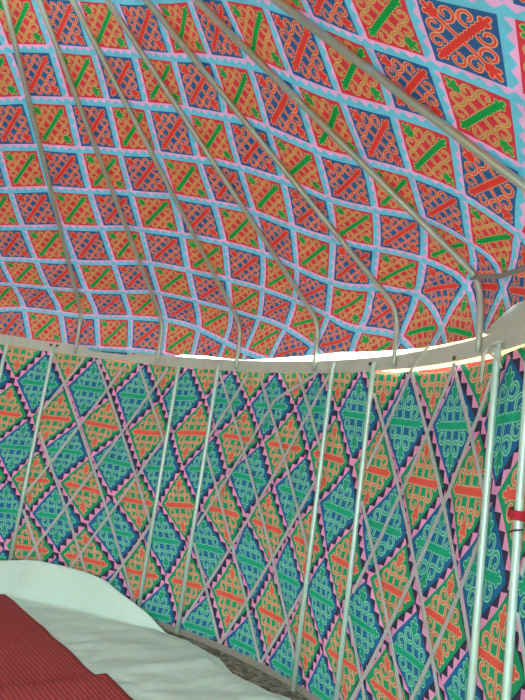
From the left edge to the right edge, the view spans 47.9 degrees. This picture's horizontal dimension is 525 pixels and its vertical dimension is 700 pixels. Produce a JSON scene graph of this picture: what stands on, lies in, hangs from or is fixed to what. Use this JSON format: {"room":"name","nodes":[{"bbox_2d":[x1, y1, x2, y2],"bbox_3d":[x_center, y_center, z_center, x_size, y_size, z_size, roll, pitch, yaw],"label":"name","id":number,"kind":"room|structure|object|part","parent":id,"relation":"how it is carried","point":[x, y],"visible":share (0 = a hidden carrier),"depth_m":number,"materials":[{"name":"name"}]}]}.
{"room":"traditional dwelling","nodes":[
{"label":"traditional dwelling","id":0,"kind":"room"},
{"bbox_2d":[163,629,308,699],"bbox_3d":[-1.801,1.316,1.727,18.000,0.009,18.000,8,-9,0],"label":"floor","id":1,"kind":"structure","parent":0,"point":[245,671],"depth_m":3.36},
{"bbox_2d":[0,341,8,380],"bbox_3d":[-2.518,0.696,4.179,1.021,1.784,0.080,11,-10,-19],"label":"lattice panel","id":2,"kind":"object","parent":1,"relation":"on","point":[6,343],"visible":1,"depth_m":4.42,"materials":[{"name":"metal"}]},
{"bbox_2d":[8,346,180,607],"bbox_3d":[-1.209,0.897,4.253,1.040,1.784,0.082,6,-10,12],"label":"lattice panel","id":3,"kind":"object","parent":1,"relation":"on","point":[165,438],"visible":0.91,"depth_m":4.26,"materials":[{"name":"metal"}]},
{"bbox_3d":[-1.707,0.839,4.333,0.026,1.784,0.026,-1,-13,45],"label":"post","id":4,"kind":"part","parent":3,"relation":"part of","materials":[{"name":"metal"}]},
{"bbox_3d":[-0.723,0.952,4.118,0.026,1.769,0.026,12,-10,-21],"label":"post","id":5,"kind":"part","parent":3,"relation":"part of","materials":[{"name":"metal"}]},
{"bbox_2d":[0,560,291,699],"bbox_3d":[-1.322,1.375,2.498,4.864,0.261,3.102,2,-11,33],"label":"bed","id":6,"kind":"object","parent":1,"relation":"on","point":[103,628],"visible":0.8,"depth_m":3.56,"materials":[{"name":"white fabric"}]},
{"bbox_2d":[0,594,94,685],"bbox_3d":[-1.587,1.531,3.052,1.059,0.020,1.752,16,-12,-39],"label":"blanket","id":7,"kind":"object","parent":6,"relation":"on","point":[29,653],"visible":0.74,"depth_m":3.10,"materials":[{"name":"red fabric"}]},
{"bbox_2d":[0,673,132,699],"bbox_3d":[-0.707,1.475,2.058,1.004,0.020,1.502,15,-12,-36],"label":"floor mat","id":8,"kind":"object","parent":6,"relation":"on","point":[98,686],"visible":1,"depth_m":2.69,"materials":[{"name":"red fabric"}]},
{"bbox_2d":[175,363,335,691],"bbox_3d":[-0.053,0.958,3.661,0.994,1.794,0.078,0,-13,42],"label":"lattice panel","id":9,"kind":"object","parent":1,"relation":"on","point":[309,548],"visible":1,"depth_m":3.62,"materials":[{"name":"metal"}]},
{"bbox_3d":[-0.428,0.961,3.967,0.026,1.784,0.026,10,-10,-13],"label":"post","id":10,"kind":"part","parent":9,"relation":"part of","materials":[{"name":"metal"}]},
{"bbox_3d":[0.289,0.950,3.318,0.027,1.794,0.027,8,-9,0],"label":"post","id":11,"kind":"part","parent":9,"relation":"part of","materials":[{"name":"metal"}]},
{"bbox_2d":[334,340,501,699],"bbox_3d":[0.649,0.882,2.578,0.079,1.784,1.004,11,-10,-17],"label":"lattice panel","id":12,"kind":"object","parent":1,"relation":"on","point":[473,646],"visible":0.96,"depth_m":2.52,"materials":[{"name":"metal"}]},
{"bbox_3d":[0.474,0.933,3.032,0.026,1.784,0.026,5,-10,17],"label":"post","id":13,"kind":"part","parent":12,"relation":"part of","materials":[{"name":"metal"}]},
{"bbox_3d":[0.774,0.828,2.107,0.026,1.769,0.026,0,-12,39],"label":"post","id":14,"kind":"part","parent":12,"relation":"part of","materials":[{"name":"metal"}]},
{"bbox_2d":[489,341,504,368],"bbox_3d":[0.887,0.019,2.228,0.050,0.119,0.097,8,-9,0],"label":"lashing","id":15,"kind":"object","parent":12,"relation":"attached to","point":[496,342],"visible":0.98,"depth_m":2.22,"materials":[{"name":"beige fabric"}]},
{"bbox_2d":[501,365,524,699],"bbox_3d":[0.728,0.691,1.378,0.081,1.784,1.031,6,-10,12],"label":"lattice panel","id":16,"kind":"object","parent":1,"relation":"on","point":[513,615],"visible":1,"depth_m":1.87,"materials":[{"name":"metal"}]},
{"bbox_2d":[508,529,522,532],"bbox_3d":[0.810,0.582,1.905,0.025,0.024,0.088,8,-9,3],"label":"thread","id":17,"kind":"object","parent":16,"relation":"attached to","point":[511,531],"visible":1,"depth_m":1.88,"materials":[{"name":"grey"}]},
{"bbox_2d":[508,506,524,521],"bbox_3d":[0.826,0.535,1.931,0.045,0.041,0.084,8,-9,0],"label":"tie","id":18,"kind":"object","parent":16,"relation":"attached to","point":[512,514],"visible":0.94,"depth_m":1.90,"materials":[{"name":"red fabric"}]},
{"bbox_2d":[0,0,524,359],"bbox_3d":[-1.430,-1.285,2.163,5.036,1.721,5.045,8,-9,0],"label":"ceiling","id":19,"kind":"structure","parent":0,"point":[464,60],"depth_m":3.01,"materials":[{"name":"fabric"}]},
{"bbox_2d":[484,300,524,334],"bbox_3d":[0.913,-0.245,1.745,0.138,0.171,1.406,7,-10,7],"label":"flap","id":20,"kind":"object","parent":19,"relation":"attached to","point":[514,316],"visible":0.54,"depth_m":2.24,"materials":[{"name":"fabric"}]},
{"bbox_2d":[0,344,524,699],"bbox_3d":[-1.676,0.446,1.873,5.087,1.835,5.083,8,-9,0],"label":"wall","id":21,"kind":"structure","parent":0,"point":[24,369],"depth_m":3.52,"materials":[{"name":"fabric"}]},
{"bbox_2d":[0,322,524,372],"bbox_3d":[-1.550,-0.434,2.021,5.037,0.076,5.037,8,-9,0],"label":"ring","id":22,"kind":"object","parent":21,"relation":"attached to","point":[514,336],"visible":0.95,"depth_m":3.66,"materials":[{"name":"metal"}]},
{"bbox_2d":[1,0,81,353],"bbox_3d":[-1.355,-0.989,3.613,0.029,1.718,2.056,7,-9,4],"label":"pole","id":23,"kind":"object","parent":22,"relation":"attached to","point":[4,2],"visible":1,"depth_m":3.57,"materials":[{"name":"metal"}]},
{"bbox_2d":[36,0,163,362],"bbox_3d":[-0.971,-0.947,3.531,0.029,1.718,2.056,5,-10,19],"label":"pole","id":24,"kind":"object","parent":22,"relation":"attached to","point":[41,6],"visible":1,"depth_m":3.50,"materials":[{"name":"metal"}]},
{"bbox_2d":[69,0,241,368],"bbox_3d":[-0.621,-0.927,3.353,0.029,1.718,2.056,2,-12,34],"label":"pole","id":25,"kind":"object","parent":22,"relation":"attached to","point":[74,4],"visible":1,"depth_m":3.37,"materials":[{"name":"metal"}]},
{"bbox_3d":[-0.759,0.072,4.346,0.090,0.062,0.005,5,-10,20],"label":"joint plate","id":26,"kind":"part","parent":22,"relation":"part of","materials":[{"name":"metal"}]},
{"bbox_2d":[104,0,319,370],"bbox_3d":[-0.328,-0.929,3.089,2.056,1.718,0.029,16,-12,-39],"label":"pole","id":27,"kind":"object","parent":22,"relation":"attached to","point":[109,3],"visible":1,"depth_m":3.15,"materials":[{"name":"metal"}]},
{"bbox_2d":[142,0,399,366],"bbox_3d":[-0.113,-0.954,2.759,2.056,1.718,0.029,12,-10,-24],"label":"pole","id":28,"kind":"object","parent":22,"relation":"attached to","point":[149,3],"visible":1,"depth_m":2.84,"materials":[{"name":"metal"}]},
{"bbox_2d":[192,0,484,351],"bbox_3d":[0.008,-0.999,2.387,2.056,1.718,0.029,10,-10,-9],"label":"pole","id":29,"kind":"object","parent":22,"relation":"attached to","point":[204,7],"visible":0.97,"depth_m":2.41,"materials":[{"name":"metal"}]},
{"bbox_2d":[470,265,524,279],"bbox_3d":[0.895,-0.305,2.125,0.022,0.106,0.670,9,-9,-3],"label":"strap","id":30,"kind":"object","parent":29,"relation":"attached to","point":[522,268],"visible":1,"depth_m":2.22,"materials":[{"name":"grey fabric"}]},
{"bbox_2d":[269,0,524,192],"bbox_3d":[0.026,-1.062,1.998,2.056,1.718,0.029,7,-10,6],"label":"pole","id":31,"kind":"object","parent":22,"relation":"attached to","point":[459,137],"visible":1,"depth_m":1.91,"materials":[{"name":"metal"}]},
{"bbox_2d":[408,345,429,372],"bbox_3d":[0.748,0.043,2.837,0.017,0.123,0.159,11,-10,-18],"label":"tie","id":32,"kind":"object","parent":22,"relation":"attached to","point":[418,360],"visible":1,"depth_m":2.83,"materials":[{"name":"beige fabric"}]},
{"bbox_2d":[480,347,488,382],"bbox_3d":[0.876,0.058,2.344,0.014,0.145,0.043,10,-10,-10],"label":"tie","id":33,"kind":"object","parent":22,"relation":"hanging from","point":[486,349],"visible":1,"depth_m":2.35,"materials":[{"name":"beige fabric"}]},
{"bbox_2d":[383,334,524,372],"bbox_3d":[0.844,-0.069,2.155,0.294,0.400,2.353,9,-9,-3],"label":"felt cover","id":34,"kind":"object","parent":21,"relation":"attached to","point":[503,352],"visible":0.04,"depth_m":2.75,"materials":[{"name":"white fabric"}]}
]}

